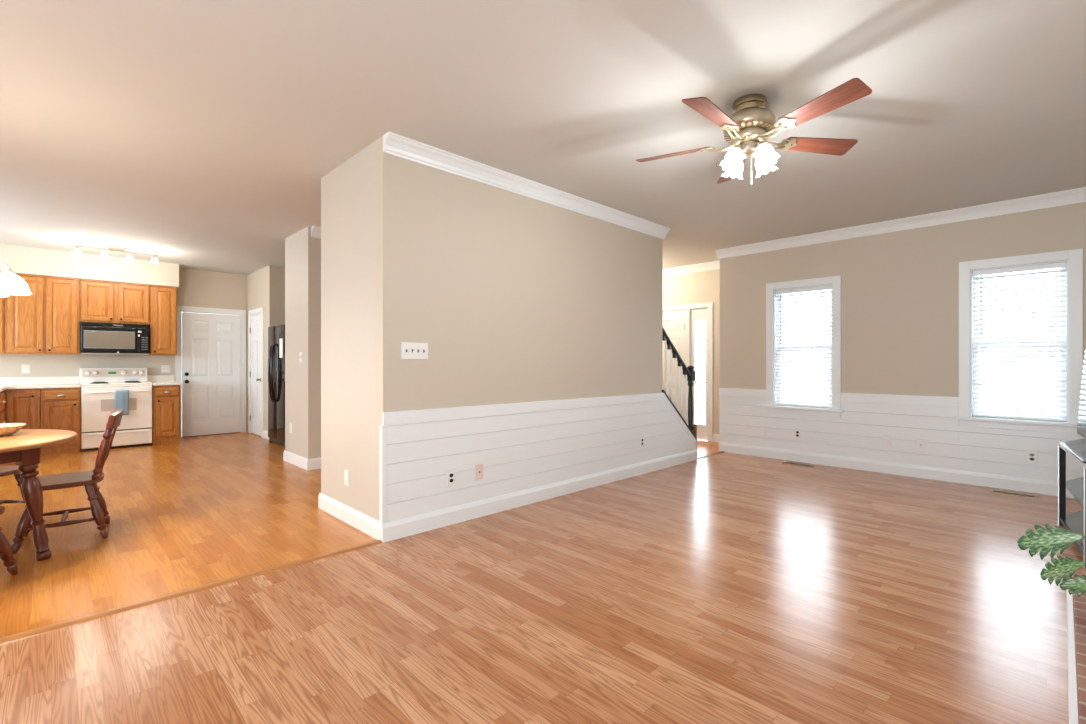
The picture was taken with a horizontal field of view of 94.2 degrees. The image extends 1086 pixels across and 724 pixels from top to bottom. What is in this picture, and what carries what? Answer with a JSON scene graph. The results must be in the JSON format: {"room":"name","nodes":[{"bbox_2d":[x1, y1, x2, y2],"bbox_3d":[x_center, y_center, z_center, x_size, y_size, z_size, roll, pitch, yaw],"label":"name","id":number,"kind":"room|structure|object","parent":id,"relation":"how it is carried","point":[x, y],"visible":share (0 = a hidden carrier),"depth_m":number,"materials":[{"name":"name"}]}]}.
{"room":"living room","nodes":[
{"label":"living room","id":0,"kind":"room"},
{"bbox_2d":[0,244,178,287],"bbox_3d":[-7.091,-1.359,6.690,3.667,0.355,0.380,0,0,-44],"label":"soffit","id":1,"kind":"structure","parent":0,"point":[22,260],"depth_m":7.09,"materials":[{"name":"beige paint"}]},
{"bbox_2d":[0,268,246,431],"bbox_3d":[-6.588,-0.166,7.523,5.550,2.740,0.128,0,0,-44],"label":"wall","id":2,"kind":"structure","parent":0,"point":[41,365],"depth_m":7.97,"materials":[{"name":"beige paint"}]},
{"bbox_2d":[0,272,4,353],"bbox_3d":[-7.378,-0.650,6.407,0.758,1.058,0.366,0,0,-44],"label":"upper cabinet","id":3,"kind":"object","parent":2,"relation":"attached to","point":[2,299],"visible":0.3,"depth_m":6.55,"materials":[{"name":"brown wood"}]},
{"bbox_2d":[22,365,29,373],"bbox_3d":[-7.099,0.084,6.930,0.078,0.120,0.008,0,0,-44],"label":"wall outlet","id":4,"kind":"object","parent":2,"relation":"attached to","point":[25,368],"visible":1,"depth_m":6.93,"materials":[{"name":"white plastic"}]},
{"bbox_2d":[5,273,79,354],"bbox_3d":[-6.847,-0.650,6.924,0.721,1.058,0.366,0,0,-44],"label":"upper cabinet","id":5,"kind":"object","parent":2,"relation":"attached to","point":[47,320],"visible":0.85,"depth_m":6.84,"materials":[{"name":"brown wood"}]},
{"bbox_2d":[80,279,149,324],"bbox_3d":[-6.307,-0.880,7.449,0.774,0.598,0.366,0,0,-44],"label":"upper cabinet","id":6,"kind":"object","parent":2,"relation":"attached to","point":[100,301],"visible":0.97,"depth_m":7.34,"materials":[{"name":"brown wood"}]},
{"bbox_2d":[80,322,149,354],"bbox_3d":[-6.297,-0.352,7.436,0.762,0.448,0.388,0,0,-44],"label":"microwave","id":7,"kind":"object","parent":6,"relation":"attached to","point":[95,337],"visible":1,"depth_m":7.28,"materials":[{"name":"black plastic"}]},
{"bbox_2d":[149,285,176,354],"bbox_3d":[-5.907,-0.650,7.838,0.328,1.058,0.366,0,0,-44],"label":"upper cabinet","id":8,"kind":"object","parent":2,"relation":"attached to","point":[163,299],"visible":0.99,"depth_m":7.72,"materials":[{"name":"brown wood"}]},
{"bbox_2d":[161,365,169,372],"bbox_3d":[-5.981,0.092,8.011,0.118,0.120,0.018,0,0,-44],"label":"switch plate","id":9,"kind":"object","parent":2,"relation":"attached to","point":[164,368],"visible":1,"depth_m":8.01,"materials":[{"name":"white plastic"}]},
{"bbox_2d":[175,306,245,437],"bbox_3d":[-5.572,0.141,8.490,1.005,2.125,0.120,0,0,-44],"label":"trim","id":10,"kind":"structure","parent":2,"relation":"attached to","point":[178,358],"depth_m":8.60,"materials":[{"name":"white paint"}]},
{"bbox_2d":[182,312,240,436],"bbox_3d":[-5.524,0.184,8.453,0.848,2.015,0.102,0,0,-44],"label":"door","id":11,"kind":"structure","parent":2,"relation":"in","point":[211,373],"depth_m":8.44,"materials":[{"name":"white paint"}]},
{"bbox_2d":[182,432,240,437],"bbox_3d":[-5.572,1.198,8.489,0.837,0.012,0.120,0,0,-44],"label":"trim","id":12,"kind":"structure","parent":2,"relation":"attached to","point":[232,432],"depth_m":8.45,"materials":[{"name":"brown wood"}]},
{"bbox_2d":[247,265,284,431],"bbox_3d":[-3.738,-0.166,7.964,0.850,2.740,3.230,0,0,-44],"label":"wall","id":13,"kind":"structure","parent":0,"point":[266,285],"depth_m":8.05,"materials":[{"name":"beige paint"}]},
{"bbox_2d":[250,314,260,435],"bbox_3d":[-4.797,0.197,8.413,0.097,1.990,0.640,0,0,-44],"label":"door","id":14,"kind":"structure","parent":13,"relation":"in","point":[255,330],"depth_m":8.44,"materials":[{"name":"white paint"}]},
{"bbox_2d":[248,307,263,437],"bbox_3d":[-4.747,0.151,8.448,0.120,2.105,0.820,0,0,-44],"label":"trim","id":15,"kind":"structure","parent":13,"relation":"attached to","point":[253,312],"depth_m":8.29,"materials":[{"name":"white paint"}]},
{"bbox_2d":[263,430,268,439],"bbox_3d":[-4.392,1.142,8.015,0.016,0.124,0.306,0,0,-44],"label":"baseboard","id":16,"kind":"structure","parent":13,"relation":"attached to","point":[265,433],"depth_m":8.02,"materials":[{"name":"white paint"}]},
{"bbox_2d":[321,141,375,518],"bbox_3d":[-0.572,-0.166,4.749,2.595,2.740,0.985,0,0,-44],"label":"wall","id":17,"kind":"structure","parent":0,"point":[348,192],"depth_m":3.81,"materials":[{"name":"beige paint"}]},
{"bbox_2d":[344,469,348,485],"bbox_3d":[-1.489,0.869,3.825,0.008,0.118,0.072,0,0,-44],"label":"wall outlet","id":18,"kind":"object","parent":17,"relation":"attached to","point":[346,472],"visible":1,"depth_m":3.82,"materials":[{"name":"white plastic"}]},
{"bbox_2d":[318,493,381,540],"bbox_3d":[-1.470,1.142,3.801,0.016,0.124,1.123,0,0,-44],"label":"baseboard","id":19,"kind":"structure","parent":17,"relation":"attached to","point":[372,527],"depth_m":3.73,"materials":[{"name":"white paint"}]},
{"bbox_2d":[376,136,696,542],"bbox_3d":[0.379,-0.166,4.891,4.186,2.740,0.138,0,0,-44],"label":"wall","id":20,"kind":"structure","parent":0,"point":[513,297],"depth_m":4.13,"materials":[{"name":"beige paint"}]},
{"bbox_2d":[379,426,386,523],"bbox_3d":[-1.082,0.753,3.418,0.034,0.654,0.041,0,0,-44],"label":"trim","id":21,"kind":"structure","parent":20,"relation":"attached to","point":[382,429],"depth_m":3.40,"materials":[{"name":"white paint"}]},
{"bbox_2d":[401,342,427,358],"bbox_3d":[-0.910,-0.088,3.566,0.205,0.113,0.018,0,0,-44],"label":"switch plate","id":22,"kind":"object","parent":20,"relation":"attached to","point":[409,350],"visible":1,"depth_m":3.56,"materials":[{"name":"white plastic"}]},
{"bbox_2d":[447,469,454,486],"bbox_3d":[-0.686,0.859,3.775,0.072,0.118,0.008,0,0,-44],"label":"wall outlet","id":23,"kind":"object","parent":20,"relation":"attached to","point":[450,473],"visible":1,"depth_m":3.77,"materials":[{"name":"white plastic"}]},
{"bbox_2d":[475,464,482,479],"bbox_3d":[-0.497,0.854,3.954,0.072,0.118,0.014,0,0,-44],"label":"cable jack","id":24,"kind":"object","parent":20,"relation":"attached to","point":[478,468],"visible":1,"depth_m":3.95,"materials":[{"name":"beige plastic"}]},
{"bbox_2d":[382,393,666,425],"bbox_3d":[0.176,0.379,4.623,3.503,0.094,0.019,0,0,-44],"label":"trim","id":25,"kind":"structure","parent":20,"relation":"attached to","point":[452,413],"depth_m":4.12,"materials":[{"name":"white paint"}]},
{"bbox_2d":[383,132,670,238],"bbox_3d":[0.187,-1.480,4.586,3.455,0.112,0.088,0,0,-44],"label":"trim","id":26,"kind":"structure","parent":20,"relation":"attached to","point":[394,144],"depth_m":4.12,"materials":[{"name":"white paint"}]},
{"bbox_2d":[387,400,695,521],"bbox_3d":[0.417,0.805,4.862,4.170,0.757,0.012,0,0,-44],"label":"wainscoting","id":27,"kind":"structure","parent":20,"relation":"attached to","point":[549,447],"depth_m":4.21,"materials":[{"name":"white paint"}]},
{"bbox_2d":[640,436,643,447],"bbox_3d":[1.079,0.859,5.493,0.072,0.118,0.008,0,0,-44],"label":"wall outlet","id":28,"kind":"object","parent":20,"relation":"attached to","point":[642,437],"visible":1,"depth_m":5.49,"materials":[{"name":"white plastic"}]},
{"bbox_2d":[662,390,696,439],"bbox_3d":[1.605,0.637,6.090,0.778,0.662,0.139,0,0,-44],"label":"trim","id":29,"kind":"structure","parent":20,"relation":"attached to","point":[663,391],"depth_m":6.01,"materials":[{"name":"black paint"}]},
{"bbox_2d":[665,395,695,443],"bbox_3d":[1.633,0.675,6.043,0.779,0.670,0.017,0,0,-44],"label":"trim","id":30,"kind":"structure","parent":20,"relation":"attached to","point":[667,401],"depth_m":6.04,"materials":[{"name":"white paint"}]},
{"bbox_2d":[697,451,723,458],"bbox_3d":[2.203,1.200,6.612,0.780,0.009,0.056,0,0,-44],"label":"trim","id":31,"kind":"structure","parent":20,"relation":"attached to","point":[720,451],"depth_m":6.56,"materials":[{"name":"brown wood"}]},
{"bbox_2d":[0,0,1085,274],"bbox_3d":[-1.455,-1.586,5.080,9.700,0.100,10.750,0,0,-44],"label":"ceiling","id":32,"kind":"structure","parent":0,"point":[204,135],"depth_m":3.00,"materials":[{"name":"grey paint"}]},
{"bbox_2d":[0,262,30,296],"bbox_3d":[-3.223,-0.946,2.793,0.558,1.180,0.555,0,0,-44],"label":"chandelier","id":33,"kind":"object","parent":32,"relation":"hanging from","point":[10,283],"visible":1,"depth_m":2.88,"materials":[{"name":"white glass"}]},
{"bbox_2d":[72,245,157,263],"bbox_3d":[-5.629,-1.450,6.674,0.862,0.170,0.122,0,0,-44],"label":"track light","id":34,"kind":"object","parent":32,"relation":"attached to","point":[77,252],"visible":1,"depth_m":6.65,"materials":[{"name":"silver metal"}]},
{"bbox_2d":[636,78,871,184],"bbox_3d":[1.180,-1.290,2.933,1.244,0.492,1.300,0,0,-44],"label":"ceiling fan","id":35,"kind":"object","parent":32,"relation":"hanging from","point":[748,129],"visible":1,"depth_m":2.87,"materials":[{"name":"brown wood"}]},
{"bbox_2d":[0,432,1085,723],"bbox_3d":[-1.455,1.234,5.080,9.500,0.060,10.550,0,0,-44],"label":"floor","id":36,"kind":"structure","parent":0,"point":[722,588],"depth_m":2.53,"materials":[{"name":"brown wood"}]},
{"bbox_2d":[0,392,5,423],"bbox_3d":[-6.730,0.770,5.884,0.650,0.868,0.719,0,0,-44],"label":"base cabinet","id":37,"kind":"object","parent":36,"relation":"on","point":[2,394],"visible":0.54,"depth_m":6.01,"materials":[{"name":"brown wood"}]},
{"bbox_2d":[0,376,80,391],"bbox_3d":[-7.110,0.263,5.933,2.484,0.141,1.421,0,0,-44],"label":"countertop","id":38,"kind":"structure","parent":37,"relation":"on","point":[6,383],"depth_m":6.89,"materials":[{"name":"white laminate"}]},
{"bbox_2d":[0,506,17,574],"bbox_3d":[-3.120,0.774,2.564,0.450,0.868,0.546,0,0,-18],"label":"dining chair","id":39,"kind":"object","parent":36,"relation":"on","point":[6,554],"visible":1,"depth_m":2.83,"materials":[{"name":"brown wood"}]},
{"bbox_2d":[0,466,24,504],"bbox_3d":[-4.183,0.774,3.713,0.546,0.868,0.450,0,0,1],"label":"dining chair","id":40,"kind":"object","parent":36,"relation":"on","point":[4,470],"visible":0.34,"depth_m":3.85,"materials":[{"name":"brown wood"}]},
{"bbox_2d":[2,389,40,450],"bbox_3d":[-7.011,0.770,6.554,0.690,0.868,0.666,0,0,-44],"label":"base cabinet","id":41,"kind":"object","parent":36,"relation":"on","point":[21,405],"visible":0.61,"depth_m":6.48,"materials":[{"name":"brown wood"}]},
{"bbox_2d":[0,429,77,560],"bbox_3d":[-3.560,0.836,2.913,1.290,0.744,1.290,0,0,-44],"label":"dining table","id":42,"kind":"object","parent":36,"relation":"on","point":[22,447],"visible":0.98,"depth_m":3.07,"materials":[{"name":"brown wood"}]},
{"bbox_2d":[0,423,25,436],"bbox_3d":[-3.467,0.430,3.212,0.252,0.067,0.252,0,0,-44],"label":"woven bowl","id":43,"kind":"object","parent":42,"relation":"on","point":[6,429],"visible":1,"depth_m":3.21,"materials":[{"name":"brown wicker"}]},
{"bbox_2d":[41,388,80,454],"bbox_3d":[-6.620,0.770,6.932,0.385,0.868,0.670,0,0,-44],"label":"base cabinet","id":44,"kind":"object","parent":36,"relation":"on","point":[60,407],"visible":0.81,"depth_m":6.72,"materials":[{"name":"brown wood"}]},
{"bbox_2d":[11,409,123,553],"bbox_3d":[-3.277,0.774,3.518,0.546,0.868,0.450,0,0,-39],"label":"dining chair","id":45,"kind":"object","parent":36,"relation":"on","point":[89,479],"visible":0.86,"depth_m":3.46,"materials":[{"name":"brown wood"}]},
{"bbox_2d":[79,367,151,451],"bbox_3d":[-6.176,0.636,7.310,0.768,1.135,0.708,0,0,-44],"label":"range","id":46,"kind":"object","parent":36,"relation":"on","point":[98,387],"visible":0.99,"depth_m":7.19,"materials":[{"name":"white metal"}]},
{"bbox_2d":[90,382,107,383],"bbox_3d":[-6.234,0.279,7.106,0.214,0.016,0.214,0,0,-44],"label":"burner","id":47,"kind":"object","parent":46,"relation":"on","point":[93,382],"depth_m":7.03,"materials":[{"name":"black metal"}]},
{"bbox_2d":[79,382,151,385],"bbox_3d":[-6.199,0.297,7.335,0.768,0.020,0.620,0,0,-44],"label":"cooktop","id":48,"kind":"object","parent":46,"relation":"in","point":[81,383],"depth_m":7.15,"materials":[{"name":"white metal"}]},
{"bbox_2d":[114,390,128,414],"bbox_3d":[-5.915,0.556,7.094,0.158,0.346,0.070,0,0,-44],"label":"dish towel","id":49,"kind":"object","parent":46,"relation":"hanging from","point":[121,396],"visible":0.91,"depth_m":7.08,"materials":[{"name":"blue fabric"}]},
{"bbox_2d":[151,385,179,444],"bbox_3d":[-5.803,0.770,7.727,0.329,0.868,0.670,0,0,-44],"label":"base cabinet","id":50,"kind":"object","parent":36,"relation":"on","point":[165,398],"visible":0.9,"depth_m":7.50,"materials":[{"name":"brown wood"}]},
{"bbox_2d":[147,375,181,385],"bbox_3d":[-5.806,0.263,7.738,0.349,0.141,0.653,0,0,-44],"label":"countertop","id":51,"kind":"structure","parent":50,"relation":"on","point":[156,380],"depth_m":7.89,"materials":[{"name":"white laminate"}]},
{"bbox_2d":[0,539,382,643],"bbox_3d":[-2.463,1.198,2.068,3.855,0.011,0.056,0,0,-44],"label":"trim","id":52,"kind":"structure","parent":36,"relation":"on","point":[81,619],"depth_m":2.59,"materials":[{"name":"brown wood"}]},
{"bbox_2d":[268,324,284,446],"bbox_3d":[-3.617,0.332,7.566,0.861,1.745,0.906,0,0,-44],"label":"refrigerator","id":53,"kind":"object","parent":36,"relation":"on","point":[276,365],"visible":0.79,"depth_m":7.29,"materials":[{"name":"black metal"}]},
{"bbox_2d":[279,338,282,357],"bbox_3d":[-3.720,-0.211,7.170,0.001,0.270,0.135,0,0,-44],"label":"paper note","id":54,"kind":"object","parent":53,"relation":"attached to","point":[280,340],"visible":1,"depth_m":7.15,"materials":[{"name":"white paper"}]},
{"bbox_2d":[285,227,320,458],"bbox_3d":[-1.544,-0.166,7.300,3.830,2.740,0.783,0,0,-44],"label":"wall","id":55,"kind":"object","parent":36,"relation":"on","point":[302,251],"visible":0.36,"depth_m":5.79,"materials":[{"name":"beige paint"}]},
{"bbox_2d":[283,450,308,469],"bbox_3d":[-2.922,1.142,5.959,0.016,0.124,0.815,0,0,-44],"label":"baseboard","id":56,"kind":"object","parent":55,"relation":"attached to","point":[289,457],"visible":1,"depth_m":5.91,"materials":[{"name":"white paint"}]},
{"bbox_2d":[299,352,301,361],"bbox_3d":[-2.809,-0.066,5.842,0.018,0.118,0.072,0,0,-44],"label":"switch plate","id":57,"kind":"object","parent":55,"relation":"attached to","point":[300,353],"visible":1,"depth_m":5.84,"materials":[{"name":"white plastic"}]},
{"bbox_2d":[309,457,320,469],"bbox_3d":[-1.265,1.142,7.014,3.830,0.124,0.016,0,0,-44],"label":"baseboard","id":58,"kind":"structure","parent":55,"relation":"attached to","point":[314,463],"depth_m":5.72,"materials":[{"name":"white paint"}]},
{"bbox_2d":[311,226,320,238],"bbox_3d":[-1.229,-1.480,6.999,3.800,0.112,0.088,0,0,-44],"label":"trim","id":59,"kind":"structure","parent":55,"relation":"attached to","point":[315,230],"depth_m":5.70,"materials":[{"name":"white paint"}]},
{"bbox_2d":[663,328,696,449],"bbox_3d":[1.299,-0.016,5.799,1.690,2.440,0.100,0,0,-44],"label":"balustrade","id":60,"kind":"object","parent":36,"relation":"on","point":[690,374],"visible":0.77,"depth_m":6.17,"materials":[{"name":"black paint"}]},
{"bbox_2d":[782,461,813,466],"bbox_3d":[3.020,1.201,5.995,0.110,0.006,0.320,0,0,-44],"label":"floor vent","id":61,"kind":"object","parent":36,"relation":"in","point":[785,462],"visible":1,"depth_m":5.97,"materials":[{"name":"gold metal"}]},
{"bbox_2d":[990,490,1037,498],"bbox_3d":[4.310,1.201,4.626,0.110,0.006,0.320,0,0,-44],"label":"floor vent","id":62,"kind":"object","parent":36,"relation":"in","point":[992,491],"visible":1,"depth_m":4.62,"materials":[{"name":"gold metal"}]},
{"bbox_2d":[1058,438,1085,568],"bbox_3d":[3.896,0.894,3.402,1.662,0.620,0.602,0,0,-44],"label":"tv stand","id":63,"kind":"object","parent":36,"relation":"on","point":[1075,522],"visible":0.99,"depth_m":3.66,"materials":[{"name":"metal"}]},
{"bbox_2d":[1062,477,1082,506],"bbox_3d":[3.897,0.885,3.401,1.630,0.008,0.560,0,0,-44],"label":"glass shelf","id":64,"kind":"object","parent":63,"relation":"attached to","point":[1075,486],"depth_m":3.61,"materials":[{"name":"clear glass"}]},
{"bbox_2d":[1063,510,1082,548],"bbox_3d":[3.897,1.140,3.401,1.630,0.008,0.560,0,0,-44],"label":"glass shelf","id":65,"kind":"object","parent":63,"relation":"attached to","point":[1073,522],"depth_m":3.60,"materials":[{"name":"clear glass"}]},
{"bbox_2d":[1069,350,1085,462],"bbox_3d":[3.373,0.245,3.076,0.180,0.678,0.980,0,0,40],"label":"television","id":66,"kind":"object","parent":63,"relation":"on","point":[1081,425],"visible":1,"depth_m":3.34,"materials":[{"name":"black paint"}]},
{"bbox_2d":[1066,573,1085,723],"bbox_3d":[1.959,1.154,1.464,2.850,0.100,0.602,0,0,-44],"label":"hearth","id":67,"kind":"object","parent":36,"relation":"on","point":[1076,606],"visible":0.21,"depth_m":1.97,"materials":[{"name":"brick"}]},
{"bbox_2d":[1017,523,1085,596],"bbox_3d":[2.314,0.763,1.922,0.543,0.682,0.792,0,0,5],"label":"potted plant","id":68,"kind":"object","parent":67,"relation":"on","point":[1054,540],"visible":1,"depth_m":2.17,"materials":[{"name":"green plant"}]},
{"bbox_2d":[663,269,719,433],"bbox_3d":[1.899,-0.166,8.545,0.140,2.740,3.400,0,0,-44],"label":"wall","id":69,"kind":"structure","parent":0,"point":[704,286],"depth_m":7.80,"materials":[{"name":"beige paint"}]},
{"bbox_2d":[663,312,684,419],"bbox_3d":[1.965,0.184,8.386,0.107,2.010,0.921,0,0,-44],"label":"door","id":70,"kind":"structure","parent":69,"relation":"in","point":[673,323],"depth_m":8.21,"materials":[{"name":"white paint"}]},
{"bbox_2d":[663,302,712,441],"bbox_3d":[2.123,0.137,8.300,0.160,2.135,1.493,0,0,-44],"label":"trim","id":71,"kind":"structure","parent":69,"relation":"attached to","point":[686,308],"depth_m":7.75,"materials":[{"name":"white paint"}]},
{"bbox_2d":[663,260,719,276],"bbox_3d":[1.794,-1.480,8.489,0.088,0.112,3.135,0,0,-44],"label":"trim","id":72,"kind":"structure","parent":69,"relation":"attached to","point":[713,265],"depth_m":7.92,"materials":[{"name":"white paint"}]},
{"bbox_2d":[690,308,707,440],"bbox_3d":[2.463,0.174,7.926,0.045,2.060,0.305,0,0,-44],"label":"window","id":73,"kind":"structure","parent":69,"relation":"in","point":[700,313],"depth_m":7.93,"materials":[{"name":"white paint"}]},
{"bbox_2d":[695,340,705,403],"bbox_3d":[2.471,0.140,7.914,0.020,1.009,0.185,0,0,-44],"label":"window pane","id":74,"kind":"object","parent":73,"relation":"attached to","point":[695,340],"depth_m":7.97,"materials":[{"name":"white glass"}]},
{"bbox_2d":[713,434,718,442],"bbox_3d":[2.755,1.142,7.553,0.016,0.124,0.455,0,0,-44],"label":"baseboard","id":75,"kind":"structure","parent":69,"relation":"attached to","point":[715,436],"depth_m":7.67,"materials":[{"name":"white paint"}]},
{"bbox_2d":[720,202,1085,467],"bbox_3d":[3.864,-0.166,5.522,0.140,2.740,4.005,0,0,-44],"label":"wall","id":76,"kind":"structure","parent":0,"point":[900,289],"depth_m":5.48,"materials":[{"name":"beige paint"}]},
{"bbox_2d":[719,388,765,396],"bbox_3d":[2.632,0.391,6.673,0.020,0.097,0.635,0,0,-44],"label":"trim","id":77,"kind":"structure","parent":76,"relation":"attached to","point":[722,391],"depth_m":6.66,"materials":[{"name":"white paint"}]},
{"bbox_2d":[794,429,800,438],"bbox_3d":[3.111,0.867,6.172,0.008,0.118,0.072,0,0,-44],"label":"wall outlet","id":78,"kind":"object","parent":76,"relation":"attached to","point":[797,432],"visible":1,"depth_m":6.17,"materials":[{"name":"white plastic"}]},
{"bbox_2d":[763,275,843,417],"bbox_3d":[3.186,-0.189,6.179,0.195,1.646,0.909,0,0,-44],"label":"window","id":79,"kind":"structure","parent":76,"relation":"in","point":[835,411],"depth_m":6.15,"materials":[{"name":"white paint"}]},
{"bbox_2d":[776,285,831,407],"bbox_3d":[3.180,-0.193,6.173,0.068,1.440,0.645,0,0,-44],"label":"window blind","id":80,"kind":"object","parent":79,"relation":"attached to","point":[820,288],"visible":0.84,"depth_m":6.16,"materials":[{"name":"white plastic"}]},
{"bbox_2d":[796,291,815,344],"bbox_3d":[3.241,-0.540,6.233,0.010,0.678,0.573,0,0,-44],"label":"window pane","id":81,"kind":"object","parent":79,"relation":"attached to","point":[815,291],"depth_m":6.30,"materials":[{"name":"white glass"}]},
{"bbox_2d":[882,435,890,446],"bbox_3d":[3.752,0.854,5.514,0.006,0.118,0.085,0,0,-44],"label":"wall plate","id":82,"kind":"object","parent":76,"relation":"attached to","point":[886,440],"visible":1,"depth_m":5.51,"materials":[{"name":"white plastic"}]},
{"bbox_2d":[719,442,1073,497],"bbox_3d":[3.758,1.142,5.502,0.016,0.124,3.885,0,0,-44],"label":"baseboard","id":83,"kind":"structure","parent":76,"relation":"attached to","point":[957,476],"depth_m":5.37,"materials":[{"name":"white paint"}]},
{"bbox_2d":[841,393,958,406],"bbox_3d":[3.814,0.391,5.459,0.020,0.097,1.061,0,0,-44],"label":"trim","id":84,"kind":"structure","parent":76,"relation":"attached to","point":[853,397],"depth_m":5.41,"materials":[{"name":"white paint"}]},
{"bbox_2d":[715,187,1085,258],"bbox_3d":[3.732,-1.480,5.494,0.088,0.112,3.910,0,0,-44],"label":"trim","id":85,"kind":"structure","parent":76,"relation":"attached to","point":[1078,195],"depth_m":5.27,"materials":[{"name":"white paint"}]},
{"bbox_2d":[719,395,1084,481],"bbox_3d":[3.768,0.805,5.512,0.012,0.757,3.885,0,0,-44],"label":"wainscoting","id":86,"kind":"structure","parent":76,"relation":"attached to","point":[862,441],"depth_m":5.41,"materials":[{"name":"white paint"}]},
{"bbox_2d":[917,439,924,450],"bbox_3d":[3.960,0.862,5.295,0.014,0.118,0.072,0,0,-44],"label":"cable jack","id":87,"kind":"object","parent":76,"relation":"attached to","point":[920,443],"visible":1,"depth_m":5.29,"materials":[{"name":"white plastic"}]},
{"bbox_2d":[955,248,1082,433],"bbox_3d":[4.518,-0.189,4.810,0.195,1.646,0.911,0,0,-44],"label":"window","id":88,"kind":"structure","parent":76,"relation":"in","point":[1073,258],"depth_m":4.72,"materials":[{"name":"white paint"}]},
{"bbox_2d":[1002,348,1033,411],"bbox_3d":[4.552,0.164,4.843,0.010,0.659,0.575,0,0,-44],"label":"window pane","id":89,"kind":"object","parent":88,"relation":"attached to","point":[1002,348],"depth_m":4.84,"materials":[{"name":"white glass"}]},
{"bbox_2d":[973,262,1065,420],"bbox_3d":[4.512,-0.193,4.804,0.068,1.440,0.647,0,0,-44],"label":"window blind","id":90,"kind":"object","parent":88,"relation":"attached to","point":[989,413],"visible":1,"depth_m":4.79,"materials":[{"name":"white plastic"}]},
{"bbox_2d":[1002,271,1055,339],"bbox_3d":[4.574,-0.540,4.864,0.010,0.678,0.575,0,0,-44],"label":"window pane","id":91,"kind":"object","parent":88,"relation":"attached to","point":[1033,271],"depth_m":4.78,"materials":[{"name":"white glass"}]},
{"bbox_2d":[1026,450,1037,463],"bbox_3d":[4.547,0.874,4.696,0.008,0.125,0.078,0,0,-44],"label":"wall outlet","id":92,"kind":"object","parent":76,"relation":"attached to","point":[1031,455],"visible":1,"depth_m":4.69,"materials":[{"name":"white plastic"}]},
{"label":"outside","id":93,"kind":"structure","parent":0,"visible":0},
{"bbox_2d":[696,379,1060,440],"bbox_3d":[24.224,2.154,23.572,52.400,0.100,80.000,0,0,-44],"label":"ground","id":94,"kind":"structure","parent":93,"point":[700,387],"depth_m":30.80,"materials":[{"name":"grey"}]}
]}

